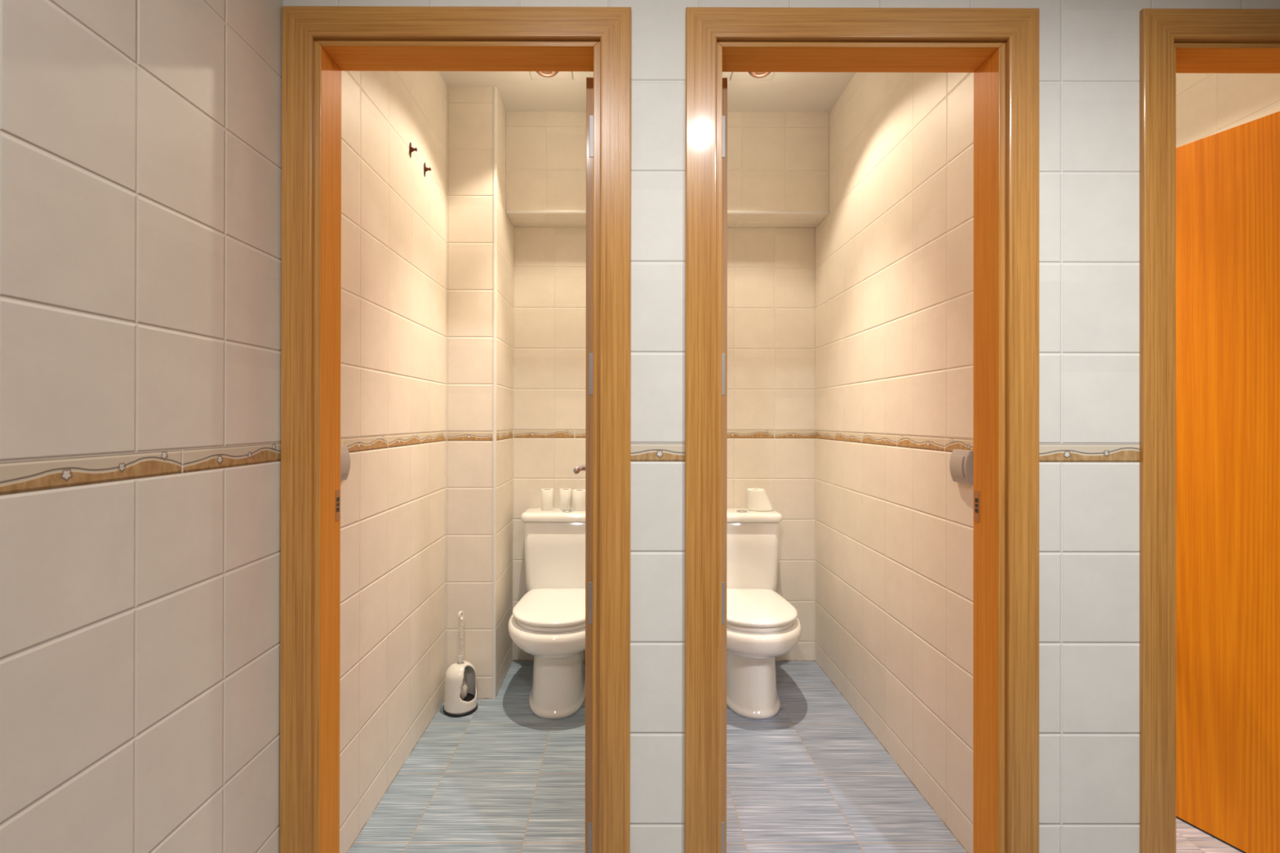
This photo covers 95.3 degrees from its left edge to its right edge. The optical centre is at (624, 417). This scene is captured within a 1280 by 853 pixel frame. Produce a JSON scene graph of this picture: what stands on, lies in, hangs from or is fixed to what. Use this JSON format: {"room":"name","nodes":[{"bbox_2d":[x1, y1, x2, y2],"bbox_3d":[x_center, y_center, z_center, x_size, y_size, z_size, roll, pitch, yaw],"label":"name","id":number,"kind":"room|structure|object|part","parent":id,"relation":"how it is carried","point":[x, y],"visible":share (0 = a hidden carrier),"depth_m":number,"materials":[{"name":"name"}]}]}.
{"room":"public restroom","nodes":[
{"label":"public restroom","id":0,"kind":"room"},
{"bbox_2d":[0,0,446,852],"bbox_3d":[-0.794,-0.111,1.077,0.080,2.600,3.582,0,0,0],"label":"wall","id":1,"kind":"structure","parent":0,"point":[140,140],"depth_m":1.00,"materials":[{"name":"tile"}]},
{"bbox_2d":[340,445,350,480],"bbox_3d":[-0.742,0.120,1.523,0.026,0.091,0.084,0,0,0],"label":"dispenser","id":2,"kind":"object","parent":1,"relation":"attached to","point":[344,454],"visible":0.49,"depth_m":1.53,"materials":[{"name":"grey plastic"}]},
{"bbox_2d":[408,142,417,157],"bbox_3d":[-0.742,-0.944,2.056,0.024,0.056,0.018,0,0,0],"label":"coat hook","id":3,"kind":"object","parent":1,"relation":"attached to","point":[411,149],"visible":1,"depth_m":2.05,"materials":[{"name":"metal"}]},
{"bbox_3d":[-0.753,-0.944,2.056,0.003,0.056,0.018,0,0,0],"label":"plate","id":4,"kind":"part","parent":3,"relation":"part of","materials":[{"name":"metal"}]},
{"bbox_2d":[423,162,431,177],"bbox_3d":[-0.742,-0.938,2.204,0.024,0.056,0.018,0,0,0],"label":"coat hook","id":5,"kind":"object","parent":1,"relation":"attached to","point":[425,169],"visible":1,"depth_m":2.20,"materials":[{"name":"metal"}]},
{"bbox_2d":[445,86,513,698],"bbox_3d":[-0.651,-0.108,2.672,0.211,2.600,0.390,0,0,0],"label":"wall column","id":6,"kind":"structure","parent":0,"point":[469,109],"depth_m":2.48,"materials":[{"name":"tile"}]},
{"bbox_2d":[492,86,497,699],"bbox_3d":[-0.550,-0.108,2.480,0.014,2.599,0.014,0,0,0],"label":"trim","id":7,"kind":"structure","parent":6,"relation":"attached to","point":[495,107],"depth_m":2.48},
{"bbox_2d":[438,71,856,111],"bbox_3d":[1.124,-1.438,1.082,3.913,0.060,3.742,0,0,0],"label":"ceiling","id":8,"kind":"structure","parent":0,"point":[787,91],"depth_m":2.50,"materials":[{"name":"paint"}]},
{"bbox_2d":[529,71,573,80],"bbox_3d":[-0.299,-1.371,2.286,0.170,0.074,0.275,0,0,0],"label":"ceiling lamp","id":9,"kind":"object","parent":8,"relation":"attached to","point":[535,75],"visible":0.3,"depth_m":2.38,"materials":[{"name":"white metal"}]},
{"bbox_2d":[730,71,774,80],"bbox_3d":[0.525,-1.369,2.288,0.170,0.074,0.275,0,0,0],"label":"ceiling lamp","id":10,"kind":"object","parent":8,"relation":"attached to","point":[736,76],"visible":0.29,"depth_m":2.39,"materials":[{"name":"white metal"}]},
{"bbox_2d":[512,226,815,661],"bbox_3d":[0.076,-0.106,2.909,1.827,2.600,0.080,0,0,0],"label":"wall","id":11,"kind":"structure","parent":0,"point":[771,270],"depth_m":2.87,"materials":[{"name":"tile"}]},
{"bbox_2d":[506,111,829,226],"bbox_3d":[0.199,-1.173,2.775,1.485,0.466,0.192,0,0,0],"label":"wall","id":12,"kind":"structure","parent":0,"point":[777,161],"depth_m":2.68,"materials":[{"name":"tile"}]},
{"bbox_2d":[506,209,586,213],"bbox_3d":[-0.270,-0.946,2.683,0.543,0.014,0.015,0,0,0],"label":"trim","id":13,"kind":"structure","parent":12,"relation":"attached to","point":[508,211],"depth_m":2.68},
{"bbox_2d":[727,210,829,214],"bbox_3d":[0.532,-0.945,2.684,0.817,0.014,0.015,0,0,0],"label":"trim","id":14,"kind":"structure","parent":12,"relation":"attached to","point":[729,212],"depth_m":2.68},
{"bbox_2d":[282,0,1279,852],"bbox_3d":[1.122,-0.108,1.335,3.753,2.600,0.093,0,0,0],"label":"wall","id":15,"kind":"structure","parent":0,"point":[1089,50],"depth_m":1.29,"materials":[{"name":"tile"}]},
{"bbox_2d":[279,5,631,852],"bbox_3d":[-0.369,0.144,1.328,0.766,2.092,0.106,0,0,0],"label":"door frame","id":16,"kind":"structure","parent":15,"relation":"attached to","point":[319,42],"depth_m":1.28,"materials":[{"name":"brown wood"}]},
{"bbox_3d":[-0.718,0.143,1.279,0.068,2.092,0.011,0,0,0],"label":"casing","id":17,"kind":"part","parent":16,"relation":"part of","materials":[{"name":"brown wood"}]},
{"bbox_3d":[-0.670,0.203,1.365,0.001,0.072,0.020,0,0,0],"label":"strike plate","id":18,"kind":"part","parent":16,"relation":"part of","materials":[{"name":"metal"}]},
{"bbox_3d":[-0.368,-0.868,1.282,0.766,0.068,0.011,0,0,0],"label":"head casing","id":19,"kind":"part","parent":16,"relation":"part of","materials":[{"name":"brown wood"}]},
{"bbox_3d":[-0.021,0.144,1.280,0.068,2.092,0.011,0,0,0],"label":"casing","id":20,"kind":"part","parent":16,"relation":"part of","materials":[{"name":"brown wood"}]},
{"bbox_2d":[573,77,593,852],"bbox_3d":[-0.106,0.190,1.680,0.104,2.001,0.595,0,0,0],"label":"door","id":21,"kind":"structure","parent":15,"relation":"in","point":[588,467],"depth_m":1.39,"materials":[{"name":"orange wood"}]},
{"bbox_3d":[-0.126,0.163,1.874,0.065,0.052,0.134,0,0,0],"label":"lever handle","id":22,"kind":"part","parent":21,"relation":"part of","materials":[{"name":"silver metal"}]},
{"bbox_3d":[-0.075,0.187,1.682,0.035,1.996,0.590,0,0,0],"label":"panel","id":23,"kind":"part","parent":21,"relation":"part of","materials":[{"name":"orange wood"}]},
{"bbox_2d":[721,77,727,852],"bbox_3d":[0.257,0.190,1.680,0.104,2.001,0.595,0,0,0],"label":"door","id":24,"kind":"structure","parent":15,"relation":"in","point":[724,261],"depth_m":1.39,"materials":[{"name":"orange wood"}]},
{"bbox_2d":[684,7,1039,852],"bbox_3d":[0.521,0.145,1.329,0.776,2.092,0.106,0,0,0],"label":"door frame","id":25,"kind":"structure","parent":15,"relation":"attached to","point":[1000,46],"depth_m":1.28,"materials":[{"name":"brown wood"}]},
{"bbox_3d":[0.168,0.145,1.281,0.068,2.092,0.011,0,0,0],"label":"casing","id":26,"kind":"part","parent":25,"relation":"part of","materials":[{"name":"brown wood"}]},
{"bbox_3d":[0.523,-0.867,1.283,0.776,0.068,0.011,0,0,0],"label":"head casing","id":27,"kind":"part","parent":25,"relation":"part of","materials":[{"name":"brown wood"}]},
{"bbox_3d":[0.826,0.206,1.368,0.001,0.072,0.020,0,0,0],"label":"strike plate","id":28,"kind":"part","parent":25,"relation":"part of","materials":[{"name":"metal"}]},
{"bbox_3d":[0.875,0.146,1.282,0.068,2.092,0.011,0,0,0],"label":"casing","id":29,"kind":"part","parent":25,"relation":"part of","materials":[{"name":"brown wood"}]},
{"bbox_2d":[1139,8,1279,852],"bbox_3d":[1.520,0.147,1.331,0.764,2.092,0.106,0,0,0],"label":"door frame","id":30,"kind":"structure","parent":15,"relation":"attached to","point":[1172,41],"depth_m":1.28,"materials":[{"name":"brown wood"}]},
{"bbox_3d":[1.171,0.146,1.283,0.068,2.092,0.011,0,0,0],"label":"casing","id":31,"kind":"part","parent":30,"relation":"part of","materials":[{"name":"brown wood"}]},
{"bbox_3d":[1.521,-0.865,1.285,0.764,0.068,0.011,0,0,0],"label":"head casing","id":32,"kind":"part","parent":30,"relation":"part of","materials":[{"name":"brown wood"}]},
{"bbox_2d":[1176,111,1279,852],"bbox_3d":[1.668,0.192,1.645,0.104,2.001,0.590,0,0,-20],"label":"door","id":33,"kind":"structure","parent":15,"relation":"in","point":[1228,181],"depth_m":1.63,"materials":[{"name":"orange wood"}]},
{"bbox_2d":[347,661,1243,852],"bbox_3d":[0.591,1.218,2.139,2.858,0.050,1.617,0,0,0],"label":"floor","id":34,"kind":"structure","parent":0,"point":[811,776],"depth_m":1.88,"materials":[{"name":"grey tile"}]},
{"bbox_2d":[443,661,477,717],"bbox_3d":[-0.670,1.096,2.389,0.137,0.190,0.137,0,0,28],"label":"brush holder","id":35,"kind":"object","parent":34,"relation":"on","point":[454,706],"visible":0.97,"depth_m":2.34,"materials":[{"name":"white plastic"}]},
{"bbox_2d":[457,611,467,699],"bbox_3d":[-0.670,0.970,2.389,0.058,0.357,0.059,0,0,28],"label":"toilet brush","id":36,"kind":"object","parent":35,"relation":"in","point":[464,688],"visible":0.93,"depth_m":2.38,"materials":[{"name":"white plastic"}]},
{"bbox_3d":[-0.670,1.024,2.389,0.021,0.114,0.021,0,0,28],"label":"stem","id":37,"kind":"part","parent":36,"relation":"part of","materials":[{"name":"white plastic"}]},
{"bbox_2d":[507,507,585,719],"bbox_3d":[-0.283,0.812,2.544,0.412,0.761,0.637,0,0,0],"label":"toilet","id":38,"kind":"object","parent":34,"relation":"on","point":[548,623],"visible":0.77,"depth_m":2.42,"materials":[{"name":"ceramic"}]},
{"bbox_3d":[-0.283,1.014,2.525,0.412,0.356,0.599,0,0,0],"label":"bowl","id":39,"kind":"part","parent":38,"relation":"part of","materials":[{"name":"ceramic"}]},
{"bbox_2d":[541,488,553,510],"bbox_3d":[-0.367,0.388,2.782,0.060,0.097,0.060,0,0,0],"label":"toilet roll","id":40,"kind":"object","parent":38,"relation":"on","point":[547,495],"visible":1,"depth_m":2.76,"materials":[{"name":"paper"}]},
{"bbox_3d":[-0.283,0.796,2.487,0.366,0.026,0.472,0,0,0],"label":"lid","id":41,"kind":"part","parent":38,"relation":"part of","materials":[{"name":"white plastic"}]},
{"bbox_3d":[-0.283,0.824,2.487,0.332,0.024,0.436,0,0,0],"label":"seat","id":42,"kind":"part","parent":38,"relation":"part of","materials":[{"name":"white plastic"}]},
{"bbox_3d":[-0.282,0.457,2.763,0.392,0.039,0.201,0,0,0],"label":"cistern lid","id":43,"kind":"part","parent":38,"relation":"part of","materials":[{"name":"ceramic"}]},
{"bbox_2d":[560,488,571,510],"bbox_3d":[-0.281,0.388,2.792,0.056,0.097,0.056,0,0,0],"label":"toilet roll","id":44,"kind":"object","parent":38,"relation":"on","point":[565,493],"visible":0.95,"depth_m":2.77,"materials":[{"name":"paper"}]},
{"bbox_2d":[572,488,585,511],"bbox_3d":[-0.212,0.389,2.773,0.066,0.095,0.066,0,0,0],"label":"toilet roll","id":45,"kind":"object","parent":38,"relation":"on","point":[579,495],"visible":0.93,"depth_m":2.74,"materials":[{"name":"paper"}]},
{"bbox_2d":[726,507,801,719],"bbox_3d":[0.534,0.813,2.546,0.412,0.761,0.637,0,0,0],"label":"toilet","id":46,"kind":"object","parent":34,"relation":"on","point":[762,626],"visible":0.67,"depth_m":2.39,"materials":[{"name":"ceramic"}]},
{"bbox_3d":[0.534,0.458,2.764,0.392,0.039,0.201,0,0,0],"label":"cistern lid","id":47,"kind":"part","parent":46,"relation":"part of","materials":[{"name":"ceramic"}]},
{"bbox_2d":[746,488,773,511],"bbox_3d":[0.649,0.389,2.784,0.124,0.099,0.105,0,0,0],"label":"toilet roll","id":48,"kind":"object","parent":46,"relation":"on","point":[757,500],"visible":1,"depth_m":2.75,"materials":[{"name":"paper"}]},
{"bbox_3d":[0.534,0.825,2.488,0.332,0.024,0.436,0,0,0],"label":"seat","id":49,"kind":"part","parent":46,"relation":"part of","materials":[{"name":"white plastic"}]},
{"bbox_3d":[0.534,0.797,2.488,0.366,0.026,0.472,0,0,0],"label":"lid","id":50,"kind":"part","parent":46,"relation":"part of","materials":[{"name":"white plastic"}]},
{"bbox_3d":[0.534,1.016,2.526,0.412,0.356,0.599,0,0,0],"label":"bowl","id":51,"kind":"part","parent":46,"relation":"part of","materials":[{"name":"ceramic"}]},
{"bbox_2d":[815,71,973,852],"bbox_3d":[0.999,-0.106,2.127,0.115,2.600,1.486,0,0,0],"label":"wall","id":52,"kind":"structure","parent":0,"point":[895,243],"depth_m":1.98,"materials":[{"name":"tile"}]},
{"bbox_2d":[949,448,973,484],"bbox_3d":[0.928,0.134,1.610,0.026,0.091,0.084,0,0,0],"label":"dispenser","id":53,"kind":"object","parent":52,"relation":"attached to","point":[961,463],"visible":0.96,"depth_m":1.59,"materials":[{"name":"grey plastic"}]},
{"bbox_2d":[1176,72,1279,147],"bbox_3d":[1.981,-0.105,2.169,0.080,2.600,1.567,0,0,0],"label":"wall","id":54,"kind":"structure","parent":0,"point":[1207,104],"depth_m":1.91,"materials":[{"name":"tile"}]}
]}

